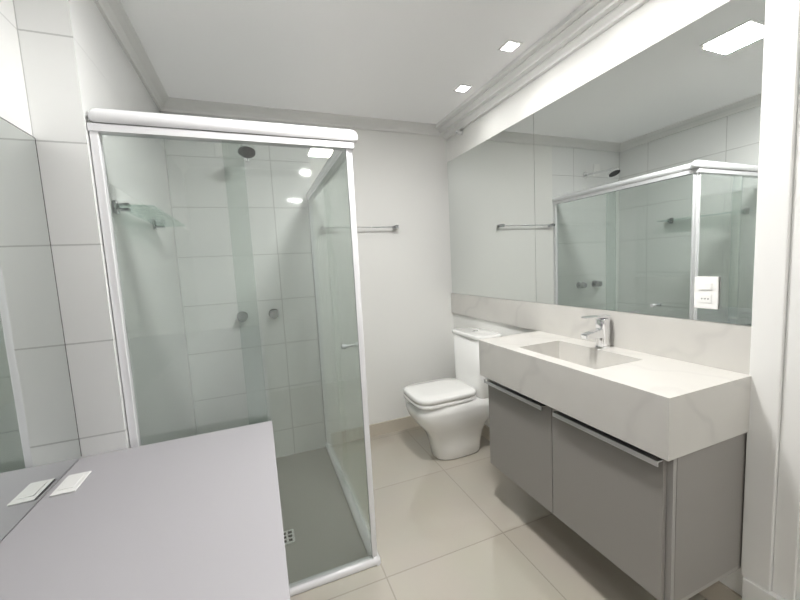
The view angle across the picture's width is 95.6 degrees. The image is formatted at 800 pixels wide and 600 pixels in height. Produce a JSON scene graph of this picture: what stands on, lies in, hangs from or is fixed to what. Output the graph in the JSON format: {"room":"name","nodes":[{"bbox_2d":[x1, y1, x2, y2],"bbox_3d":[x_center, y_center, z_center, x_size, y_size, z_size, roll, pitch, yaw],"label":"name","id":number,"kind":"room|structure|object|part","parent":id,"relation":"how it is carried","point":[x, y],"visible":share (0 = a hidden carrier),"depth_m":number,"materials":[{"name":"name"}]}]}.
{"room":"bathroom","nodes":[
{"label":"bathroom","id":0,"kind":"room"},
{"bbox_2d":[0,0,79,541],"bbox_3d":[-0.624,0.191,-0.161,0.100,2.450,2.830,-5,6,-21],"label":"wall","id":1,"kind":"structure","parent":0,"point":[14,109],"depth_m":1.04,"materials":[{"name":"tile"}]},
{"bbox_2d":[0,117,81,540],"bbox_3d":[-0.595,0.111,-0.101,0.006,1.026,2.723,-5,6,-21],"label":"mirror","id":2,"kind":"object","parent":1,"relation":"attached to","point":[40,452],"visible":1,"depth_m":1.00,"materials":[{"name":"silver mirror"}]},
{"bbox_2d":[13,0,196,457],"bbox_3d":[-1.325,0.035,1.793,0.234,2.450,1.331,-5,6,-21],"label":"wall","id":3,"kind":"structure","parent":0,"point":[77,65],"depth_m":1.22,"materials":[{"name":"tile"}]},
{"bbox_2d":[94,0,168,111],"bbox_3d":[-1.220,-1.157,1.655,0.062,0.066,1.291,-5,6,-21],"label":"crown molding","id":4,"kind":"structure","parent":3,"relation":"attached to","point":[115,16],"depth_m":1.65,"materials":[{"name":"white paint"}]},
{"bbox_2d":[112,200,184,229],"bbox_3d":[-1.093,-0.367,1.615,0.134,0.048,0.630,-5,6,-21],"label":"glass shelf","id":5,"kind":"object","parent":3,"relation":"attached to","point":[118,205],"depth_m":1.50,"materials":[{"name":"clear glass"}]},
{"bbox_2d":[161,112,325,457],"bbox_3d":[-1.030,-0.057,2.566,0.887,2.450,0.100,-5,6,-21],"label":"tiled wall","id":6,"kind":"structure","parent":0,"point":[234,347],"depth_m":2.50,"materials":[{"name":"tile"}]},
{"bbox_2d":[237,311,247,320],"bbox_3d":[-1.073,0.116,2.467,0.072,0.072,0.074,-5,6,-21],"label":"valve","id":7,"kind":"object","parent":6,"relation":"attached to","point":[244,316],"depth_m":2.44,"materials":[{"name":"silver metal"}]},
{"bbox_3d":[-1.065,0.117,2.447,0.060,0.060,0.030,-5,6,-21],"label":"knob","id":8,"kind":"part","parent":7,"relation":"part of","materials":[{"name":"silver metal"}]},
{"bbox_2d":[237,144,255,161],"bbox_3d":[-0.961,-0.920,2.275,0.104,0.110,0.363,-5,6,-21],"label":"shower head","id":9,"kind":"object","parent":6,"relation":"attached to","point":[252,149],"depth_m":2.15},
{"bbox_2d":[269,308,278,318],"bbox_3d":[-0.883,0.099,2.542,0.072,0.072,0.074,-5,6,-21],"label":"valve","id":10,"kind":"object","parent":6,"relation":"attached to","point":[275,312],"depth_m":2.51,"materials":[{"name":"silver metal"}]},
{"bbox_3d":[-0.875,0.100,2.521,0.060,0.060,0.030,-5,6,-21],"label":"knob","id":11,"kind":"part","parent":10,"relation":"part of","materials":[{"name":"silver metal"}]},
{"bbox_2d":[120,0,586,123],"bbox_3d":[0.107,-1.219,0.736,2.344,0.100,4.161,-5,6,-21],"label":"ceiling","id":12,"kind":"structure","parent":0,"point":[419,61],"depth_m":1.80,"materials":[{"name":"white paint"}]},
{"bbox_2d":[453,84,472,92],"bbox_3d":[0.397,-1.334,2.286,0.089,0.006,0.089,-5,6,-21],"label":"recessed light","id":13,"kind":"object","parent":12,"relation":"in","point":[463,88],"visible":1,"depth_m":2.28,"materials":[{"name":"white plastic"}]},
{"bbox_2d":[498,39,522,52],"bbox_3d":[0.566,-1.300,1.859,0.089,0.006,0.089,-5,6,-21],"label":"recessed light","id":14,"kind":"object","parent":12,"relation":"in","point":[510,46],"visible":1,"depth_m":1.85,"materials":[{"name":"white plastic"}]},
{"bbox_2d":[307,125,454,424],"bbox_3d":[-0.097,-0.142,2.929,1.123,2.450,0.100,-5,6,-21],"label":"wall","id":15,"kind":"structure","parent":0,"point":[401,180],"depth_m":2.91,"materials":[{"name":"white paint"}]},
{"bbox_2d":[161,97,442,135],"bbox_3d":[-0.541,-1.283,2.576,2.010,0.066,0.062,-5,6,-21],"label":"crown molding","id":16,"kind":"structure","parent":15,"relation":"attached to","point":[201,107],"depth_m":2.50,"materials":[{"name":"white paint"}]},
{"bbox_2d":[357,225,398,228],"bbox_3d":[-0.299,-0.544,2.726,0.596,0.026,0.067,-5,6,-21],"label":"towel rail","id":17,"kind":"object","parent":15,"relation":"attached to","point":[395,227],"visible":0.58,"depth_m":2.76,"materials":[{"name":"silver metal"}]},
{"bbox_2d":[342,416,419,437],"bbox_3d":[-0.010,1.029,2.994,1.113,0.100,0.012,-5,6,-21],"label":"baseboard","id":18,"kind":"structure","parent":15,"relation":"attached to","point":[390,426],"depth_m":2.96,"materials":[{"name":"beige tile"}]},
{"bbox_2d":[280,426,706,599],"bbox_3d":[0.241,1.315,0.986,2.344,0.100,4.161,-5,6,-21],"label":"floor","id":19,"kind":"structure","parent":0,"point":[478,525],"depth_m":1.76,"materials":[{"name":"tile"}]},
{"bbox_2d":[0,421,289,599],"bbox_3d":[-0.267,0.984,0.096,0.607,0.786,2.724,-5,6,-21],"label":"countertop","id":20,"kind":"structure","parent":19,"relation":"on","point":[197,517],"depth_m":0.85,"materials":[{"name":"grey"}]},
{"bbox_3d":[-0.956,0.533,1.055,0.058,0.004,0.110,-5,6,-21],"label":"plate","id":21,"kind":"part","parent":20,"relation":"part of","materials":[{"name":"white plastic"}]},
{"bbox_3d":[-0.956,0.530,1.055,0.036,0.002,0.070,-5,6,-21],"label":"plate lid","id":22,"kind":"part","parent":20,"relation":"part of","materials":[{"name":"white plastic"}]},
{"bbox_2d":[87,108,380,596],"bbox_3d":[-0.756,0.251,1.980,0.917,1.927,1.226,-5,6,-21],"label":"shower enclosure","id":23,"kind":"object","parent":19,"relation":"on","point":[334,180],"visible":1,"depth_m":1.44,"materials":[{"name":"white glass"}]},
{"bbox_3d":[-0.389,0.297,1.490,0.460,1.830,0.008,-5,6,-21],"label":"glass door","id":24,"kind":"part","parent":23,"relation":"part of","materials":[{"name":"clear glass"}]},
{"bbox_3d":[-0.276,0.251,1.893,0.008,1.830,0.624,-5,6,-21],"label":"glass door","id":25,"kind":"part","parent":23,"relation":"part of","materials":[{"name":"clear glass"}]},
{"bbox_3d":[-0.172,0.277,1.574,0.007,1.830,0.012,-5,6,-21],"label":"profile door","id":26,"kind":"part","parent":23,"relation":"part of","materials":[{"name":"white metal"}]},
{"bbox_3d":[-0.163,0.276,1.586,0.018,1.830,0.018,-5,6,-21],"label":"post corner","id":27,"kind":"part","parent":23,"relation":"part of","materials":[{"name":"white metal"}]},
{"bbox_3d":[-0.160,0.274,1.601,0.012,1.830,0.007,-5,6,-21],"label":"profile door","id":28,"kind":"part","parent":23,"relation":"part of","materials":[{"name":"white metal"}]},
{"bbox_2d":[276,447,367,583],"bbox_3d":[-0.747,1.206,2.084,0.843,0.004,1.177,-5,6,-21],"label":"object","id":29,"kind":"structure","parent":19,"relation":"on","point":[334,538],"depth_m":2.00,"materials":[{"name":"grey tile"}]},
{"bbox_3d":[-0.592,1.220,1.857,0.100,0.004,0.100,-5,6,-21],"label":"floor drain grate","id":30,"kind":"part","parent":29,"relation":"part of","materials":[{"name":"silver metal"}]},
{"bbox_2d":[403,327,501,459],"bbox_3d":[0.364,0.667,2.582,0.646,0.862,0.388,-5,6,-21],"label":"toilet","id":31,"kind":"object","parent":19,"relation":"on","point":[450,416],"visible":0.94,"depth_m":2.48,"materials":[{"name":"white ceramic"}]},
{"bbox_3d":[0.275,0.647,2.545,0.456,0.069,0.370,-5,6,-21],"label":"seat","id":32,"kind":"part","parent":31,"relation":"part of","materials":[{"name":"white plastic"}]},
{"bbox_3d":[0.379,0.885,2.605,0.640,0.422,0.362,-5,6,-21],"label":"bowl","id":33,"kind":"part","parent":31,"relation":"part of","materials":[{"name":"white ceramic"}]},
{"bbox_3d":[0.561,0.455,2.643,0.200,0.402,0.376,-5,6,-21],"label":"tank","id":34,"kind":"part","parent":31,"relation":"part of","materials":[{"name":"white ceramic"}]},
{"bbox_3d":[0.546,0.240,2.621,0.208,0.030,0.388,-5,6,-21],"label":"lid","id":35,"kind":"part","parent":31,"relation":"part of","materials":[{"name":"white ceramic"}]},
{"bbox_2d":[447,0,799,599],"bbox_3d":[1.216,-0.047,1.266,0.100,2.450,4.161,-5,6,-21],"label":"wall","id":36,"kind":"structure","parent":0,"point":[649,23],"depth_m":1.72,"materials":[{"name":"white paint"}]},
{"bbox_2d":[455,129,463,135],"bbox_3d":[0.446,-1.269,2.742,0.057,0.042,0.042,-5,6,-21],"label":"hook","id":37,"kind":"object","parent":36,"relation":"attached to","point":[459,132],"visible":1,"depth_m":2.73,"materials":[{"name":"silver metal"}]},
{"bbox_2d":[447,113,535,301],"bbox_3d":[0.603,-0.559,2.575,0.005,1.080,1.003,-5,6,-21],"label":"mirror","id":38,"kind":"object","parent":36,"relation":"attached to","point":[491,189],"visible":1,"depth_m":2.45,"materials":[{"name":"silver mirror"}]},
{"bbox_2d":[436,0,648,139],"bbox_3d":[1.050,-1.208,1.110,0.125,0.094,3.961,-5,6,-21],"label":"crown molding","id":39,"kind":"structure","parent":36,"relation":"attached to","point":[584,23],"depth_m":1.88,"materials":[{"name":"white paint"}]},
{"bbox_2d":[451,293,750,599],"bbox_3d":[0.640,0.473,2.117,0.440,0.880,2.030,-5,6,-21],"label":"bathroom vanity","id":40,"kind":"object","parent":36,"relation":"attached to","point":[618,439],"visible":1,"depth_m":1.31,"materials":[{"name":"stone"}]},
{"bbox_3d":[0.548,0.456,1.779,0.027,0.018,0.429,-5,6,-21],"label":"handle","id":41,"kind":"part","parent":40,"relation":"part of","materials":[{"name":"silver metal"}]},
{"bbox_3d":[0.587,0.686,1.796,0.018,0.488,0.459,-5,6,-21],"label":"door","id":42,"kind":"part","parent":40,"relation":"part of","materials":[{"name":"grey laminate"}]},
{"bbox_2d":[581,314,610,347],"bbox_3d":[0.906,0.147,1.677,0.147,0.153,0.058,-5,6,-21],"label":"faucet","id":43,"kind":"object","parent":40,"relation":"on","point":[602,332],"depth_m":1.67,"materials":[{"name":"silver metal"}]},
{"bbox_3d":[0.729,0.491,1.322,0.027,0.018,0.429,-5,6,-21],"label":"handle","id":44,"kind":"part","parent":40,"relation":"part of","materials":[{"name":"silver metal"}]},
{"bbox_3d":[0.756,0.720,1.367,0.018,0.488,0.459,-5,6,-21],"label":"door","id":45,"kind":"part","parent":40,"relation":"part of","materials":[{"name":"grey laminate"}]},
{"bbox_2d":[451,293,750,374],"bbox_3d":[0.818,0.099,2.158,0.018,0.164,2.030,-5,6,-21],"label":"backsplash","id":46,"kind":"structure","parent":36,"relation":"attached to","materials":[{"name":"stone"}]},
{"bbox_2d":[481,425,785,599],"bbox_3d":[1.215,1.077,1.347,0.034,0.200,3.949,-5,6,-21],"label":"baseboard","id":47,"kind":"structure","parent":36,"relation":"attached to","point":[718,590],"depth_m":1.33,"materials":[{"name":"beige tile"}]},
{"bbox_2d":[534,0,765,325],"bbox_3d":[0.974,-0.486,1.637,0.005,1.080,1.015,-5,6,-21],"label":"mirror","id":48,"kind":"object","parent":36,"relation":"attached to","point":[646,161],"visible":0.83,"depth_m":1.45,"materials":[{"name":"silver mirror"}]},
{"bbox_2d":[694,276,718,309],"bbox_3d":[1.124,-0.027,1.331,0.012,0.118,0.077,-5,6,-21],"label":"switch plate","id":49,"kind":"object","parent":36,"relation":"attached to","point":[706,292],"visible":1,"depth_m":1.33,"materials":[{"name":"white plastic"}]},
{"bbox_2d":[699,294,711,302],"bbox_3d":[1.122,-0.005,1.332,0.002,0.030,0.041,-5,6,-21],"label":"socket","id":50,"kind":"object","parent":49,"relation":"attached to","point":[703,298],"depth_m":1.33,"materials":[{"name":"white plastic"}]},
{"bbox_2d":[741,0,799,599],"bbox_3d":[1.381,-0.050,0.669,0.025,2.155,1.134,-5,6,-21],"label":"door frame","id":51,"kind":"structure","parent":36,"relation":"attached to","point":[770,534],"depth_m":1.15,"materials":[{"name":"white wood"}]}
]}

